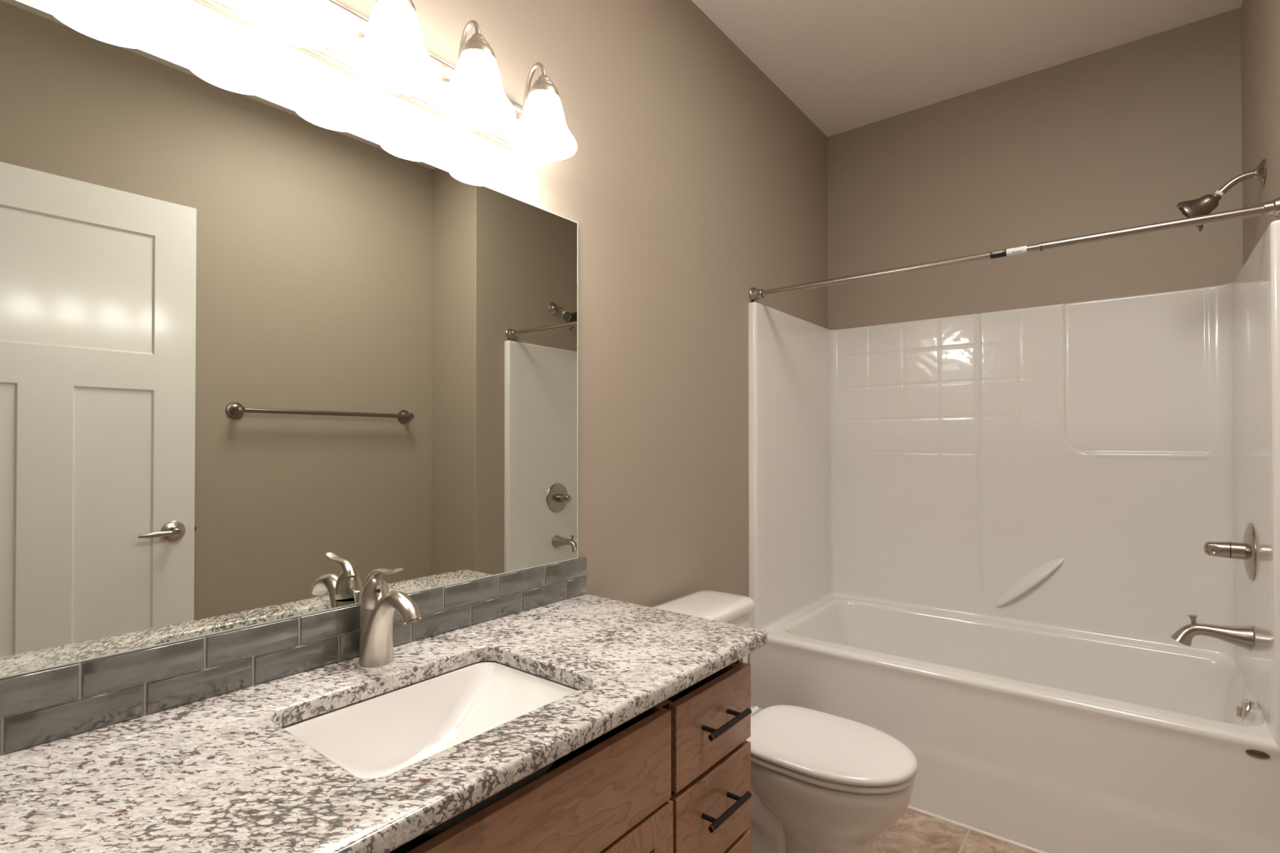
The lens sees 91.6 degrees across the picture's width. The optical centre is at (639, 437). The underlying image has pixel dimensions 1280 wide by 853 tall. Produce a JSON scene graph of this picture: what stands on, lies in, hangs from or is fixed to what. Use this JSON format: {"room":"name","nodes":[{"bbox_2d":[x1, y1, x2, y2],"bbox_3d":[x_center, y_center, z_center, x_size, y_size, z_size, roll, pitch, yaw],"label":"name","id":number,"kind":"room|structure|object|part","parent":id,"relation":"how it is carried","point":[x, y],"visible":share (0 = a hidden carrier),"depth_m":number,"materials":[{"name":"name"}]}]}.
{"room":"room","nodes":[
{"label":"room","id":0,"kind":"room"},
{"bbox_2d":[21,0,827,852],"bbox_3d":[-0.369,-0.147,1.581,0.120,2.800,4.122,0,-1,38],"label":"wall","id":1,"kind":"structure","parent":0,"point":[692,182],"depth_m":1.97,"materials":[{"name":"beige paint"}]},
{"bbox_2d":[0,0,577,679],"bbox_3d":[-0.628,-0.137,1.151,0.007,0.931,1.465,0,-1,38],"label":"wall mirror","id":2,"kind":"object","parent":1,"relation":"attached to","point":[260,357],"visible":1,"depth_m":1.06,"materials":[{"name":"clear mirror"}]},
{"bbox_2d":[0,556,586,755],"bbox_3d":[-0.618,0.381,1.155,0.012,0.102,1.502,0,-1,38],"label":"tile backsplash","id":3,"kind":"structure","parent":1,"relation":"attached to","point":[41,707],"depth_m":1.04,"materials":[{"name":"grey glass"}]},
{"bbox_2d":[193,0,577,161],"bbox_3d":[-0.478,-0.791,1.186,0.205,0.207,0.908,0,-1,38],"label":"vanity light","id":4,"kind":"object","parent":1,"relation":"attached to","point":[387,51],"visible":1,"depth_m":1.23,"materials":[{"name":"white glass"}]},
{"bbox_3d":[-0.576,-0.750,1.023,0.156,0.122,0.156,0,-1,38],"label":"lamp shade","id":5,"kind":"part","parent":4,"relation":"part of","materials":[{"name":"white glass"}]},
{"bbox_3d":[-0.576,-0.762,1.024,0.053,0.090,0.053,0,-1,38],"label":"bulb","id":6,"kind":"part","parent":4,"relation":"part of","materials":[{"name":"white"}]},
{"bbox_3d":[-0.498,-0.828,1.202,0.109,0.133,0.042,0,-1,38],"label":"arm","id":7,"kind":"part","parent":4,"relation":"part of","materials":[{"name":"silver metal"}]},
{"bbox_3d":[-0.459,-0.749,1.171,0.156,0.122,0.156,0,-1,38],"label":"lamp shade","id":8,"kind":"part","parent":4,"relation":"part of","materials":[{"name":"white glass"}]},
{"bbox_3d":[-0.459,-0.761,1.171,0.053,0.090,0.053,0,-1,38],"label":"bulb","id":9,"kind":"part","parent":4,"relation":"part of","materials":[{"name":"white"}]},
{"bbox_3d":[-0.382,-0.827,1.350,0.109,0.133,0.042,0,-1,38],"label":"arm","id":10,"kind":"part","parent":4,"relation":"part of","materials":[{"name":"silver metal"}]},
{"bbox_3d":[-0.343,-0.748,1.319,0.156,0.122,0.156,0,-1,38],"label":"lamp shade","id":11,"kind":"part","parent":4,"relation":"part of","materials":[{"name":"white glass"}]},
{"bbox_3d":[-0.343,-0.760,1.319,0.053,0.090,0.053,0,-1,38],"label":"bulb","id":12,"kind":"part","parent":4,"relation":"part of","materials":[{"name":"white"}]},
{"bbox_3d":[-0.265,-0.826,1.497,0.109,0.133,0.042,0,-1,38],"label":"arm","id":13,"kind":"part","parent":4,"relation":"part of","materials":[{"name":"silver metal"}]},
{"bbox_3d":[-0.226,-0.746,1.466,0.156,0.122,0.156,0,-1,38],"label":"lamp shade","id":14,"kind":"part","parent":4,"relation":"part of","materials":[{"name":"white glass"}]},
{"bbox_3d":[-0.226,-0.758,1.466,0.053,0.090,0.053,0,-1,38],"label":"bulb","id":15,"kind":"part","parent":4,"relation":"part of","materials":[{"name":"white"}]},
{"bbox_2d":[749,195,1279,302],"bbox_3d":[1.057,-0.587,2.065,1.522,0.067,0.063,0,-1,38],"label":"shower curtain rod","id":16,"kind":"object","parent":1,"relation":"attached to","point":[1272,208],"visible":0.98,"depth_m":1.88,"materials":[{"name":"silver metal"}]},
{"bbox_2d":[872,808,1036,852],"bbox_3d":[0.894,1.294,0.571,3.340,0.100,4.362,0,-1,38],"label":"floor","id":17,"kind":"structure","parent":0,"point":[915,832],"depth_m":1.95,"materials":[{"name":"beige tile"}]},
{"bbox_2d":[406,657,751,852],"bbox_3d":[-0.404,0.855,0.962,0.581,0.784,1.472,0,-1,38],"label":"vanity cabinet","id":18,"kind":"object","parent":17,"relation":"on","point":[675,776],"visible":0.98,"depth_m":1.11,"materials":[{"name":"brown wood"}]},
{"bbox_2d":[0,594,767,852],"bbox_3d":[-0.402,0.446,0.981,0.564,0.032,1.518,0,-1,38],"label":"countertop","id":19,"kind":"structure","parent":18,"relation":"on","point":[222,773],"depth_m":0.85,"materials":[{"name":"white stone"}]},
{"bbox_2d":[358,568,422,667],"bbox_3d":[-0.474,0.338,1.174,0.186,0.192,0.065,0,-1,38],"label":"sink faucet","id":20,"kind":"object","parent":19,"relation":"on","point":[379,606],"visible":1,"depth_m":1.17,"materials":[{"name":"silver metal"}]},
{"bbox_3d":[-0.490,0.285,1.188,0.112,0.085,0.052,0,-1,38],"label":"handle","id":21,"kind":"part","parent":20,"relation":"part of","materials":[{"name":"silver metal"}]},
{"bbox_2d":[282,661,578,838],"bbox_3d":[-0.329,0.539,1.038,0.352,0.151,0.485,0,-1,38],"label":"undermount sink","id":22,"kind":"object","parent":19,"relation":"in","point":[386,734],"visible":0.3,"depth_m":1.16,"materials":[{"name":"white ceramic"}]},
{"bbox_3d":[-0.048,0.897,1.026,0.019,0.451,0.328,0,-1,38],"label":"door","id":23,"kind":"part","parent":18,"relation":"part of","materials":[{"name":"brown wood"}]},
{"bbox_3d":[0.150,0.769,1.279,0.019,0.185,0.290,0,-1,38],"label":"drawer","id":24,"kind":"part","parent":18,"relation":"part of","materials":[{"name":"brown wood"}]},
{"bbox_3d":[0.150,0.585,1.280,0.019,0.161,0.290,0,-1,38],"label":"drawer","id":25,"kind":"part","parent":18,"relation":"part of","materials":[{"name":"brown wood"}]},
{"bbox_3d":[0.171,0.574,1.257,0.042,0.012,0.150,0,-1,38],"label":"handle","id":26,"kind":"part","parent":18,"relation":"part of","materials":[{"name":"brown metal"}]},
{"bbox_3d":[0.171,0.748,1.255,0.042,0.012,0.150,0,-1,38],"label":"handle","id":27,"kind":"part","parent":18,"relation":"part of","materials":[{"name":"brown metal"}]},
{"bbox_3d":[0.150,1.000,1.277,0.019,0.251,0.290,0,-1,38],"label":"drawer","id":28,"kind":"part","parent":18,"relation":"part of","materials":[{"name":"brown wood"}]},
{"bbox_2d":[652,590,918,852],"bbox_3d":[0.381,0.887,1.769,0.762,0.734,0.468,0,-1,38],"label":"toilet","id":29,"kind":"object","parent":17,"relation":"on","point":[821,782],"visible":0.58,"depth_m":1.59,"materials":[{"name":"white ceramic"}]},
{"bbox_3d":[0.169,0.544,1.939,0.222,0.046,0.468,0,-1,38],"label":"tank lid","id":30,"kind":"part","parent":29,"relation":"part of","materials":[{"name":"white ceramic"}]},
{"bbox_3d":[0.166,0.713,1.940,0.200,0.289,0.436,0,-1,38],"label":"tank","id":31,"kind":"part","parent":29,"relation":"part of","materials":[{"name":"white ceramic"}]},
{"bbox_3d":[0.498,0.820,1.676,0.462,0.027,0.347,0,-1,38],"label":"lid","id":32,"kind":"part","parent":29,"relation":"part of","materials":[{"name":"white plastic"}]},
{"bbox_3d":[0.495,1.055,1.677,0.450,0.396,0.331,0,-1,38],"label":"bowl","id":33,"kind":"part","parent":29,"relation":"part of","materials":[{"name":"white ceramic"}]},
{"bbox_3d":[0.498,0.844,1.676,0.454,0.016,0.339,0,-1,38],"label":"seat","id":34,"kind":"part","parent":29,"relation":"part of","materials":[{"name":"white plastic"}]},
{"bbox_2d":[748,219,1279,852],"bbox_3d":[1.292,0.356,2.354,1.522,1.805,0.842,0,-1,38],"label":"shower","id":35,"kind":"object","parent":17,"relation":"on","point":[976,541],"visible":1,"depth_m":2.40,"materials":[{"name":"white plastic"}]},
{"bbox_2d":[749,596,1279,852],"bbox_3d":[1.293,1.019,2.350,1.522,0.480,0.837,0,-1,38],"label":"tub","id":36,"kind":"object","parent":35,"relation":"in","point":[1037,737],"depth_m":2.01,"materials":[{"name":"white plastic"}]},
{"bbox_3d":[1.609,0.604,2.580,0.251,0.242,0.036,0,-1,38],"label":"grab handle","id":37,"kind":"part","parent":35,"relation":"part of","materials":[{"name":"white plastic"}]},
{"bbox_2d":[1170,614,1253,650],"bbox_3d":[1.758,0.602,1.919,0.185,0.098,0.077,0,-1,38],"label":"tub spout","id":38,"kind":"object","parent":35,"relation":"attached to","point":[1239,636],"visible":1,"depth_m":1.90,"materials":[{"name":"silver metal"}]},
{"bbox_3d":[1.727,0.572,1.944,0.024,0.036,0.024,0,-1,38],"label":"diverter knob","id":39,"kind":"part","parent":38,"relation":"part of","materials":[{"name":"silver metal"}]},
{"bbox_2d":[1204,522,1256,581],"bbox_3d":[1.793,0.342,1.901,0.106,0.174,0.174,0,-1,38],"label":"shower valve","id":40,"kind":"object","parent":35,"relation":"attached to","point":[1246,551],"visible":1,"depth_m":1.87,"materials":[{"name":"silver metal"}]},
{"bbox_3d":[1.774,0.343,1.916,0.058,0.050,0.050,0,-1,38],"label":"handle","id":41,"kind":"part","parent":40,"relation":"part of","materials":[{"name":"silver metal"}]},
{"bbox_2d":[691,0,1243,137],"bbox_3d":[0.894,-1.606,0.596,3.340,0.100,4.362,0,-1,38],"label":"ceiling","id":42,"kind":"structure","parent":0,"point":[846,64],"depth_m":2.41,"materials":[{"name":"white paint"}]},
{"bbox_2d":[827,7,1243,329],"bbox_3d":[1.748,-0.138,2.612,2.165,2.800,0.120,0,-1,38],"label":"wall","id":43,"kind":"structure","parent":0,"point":[1115,138],"depth_m":2.58,"materials":[{"name":"beige paint"}]},
{"bbox_2d":[1240,0,1279,265],"bbox_3d":[2.036,-0.147,1.651,0.521,2.800,1.032,0,-1,38],"label":"wall","id":44,"kind":"structure","parent":0,"point":[1260,19],"depth_m":1.92,"materials":[{"name":"beige paint"}]},
{"bbox_2d":[1176,159,1266,231],"bbox_3d":[1.788,-0.736,1.925,0.200,0.183,0.110,0,-1,38],"label":"shower fixture","id":45,"kind":"object","parent":44,"relation":"attached to","point":[1205,205],"visible":0.81,"depth_m":1.91,"materials":[{"name":"silver metal"}]},
{"bbox_3d":[1.812,-0.770,1.889,0.103,0.065,0.021,0,-1,38],"label":"arm","id":46,"kind":"part","parent":45,"relation":"part of","materials":[{"name":"silver metal"}]}
]}

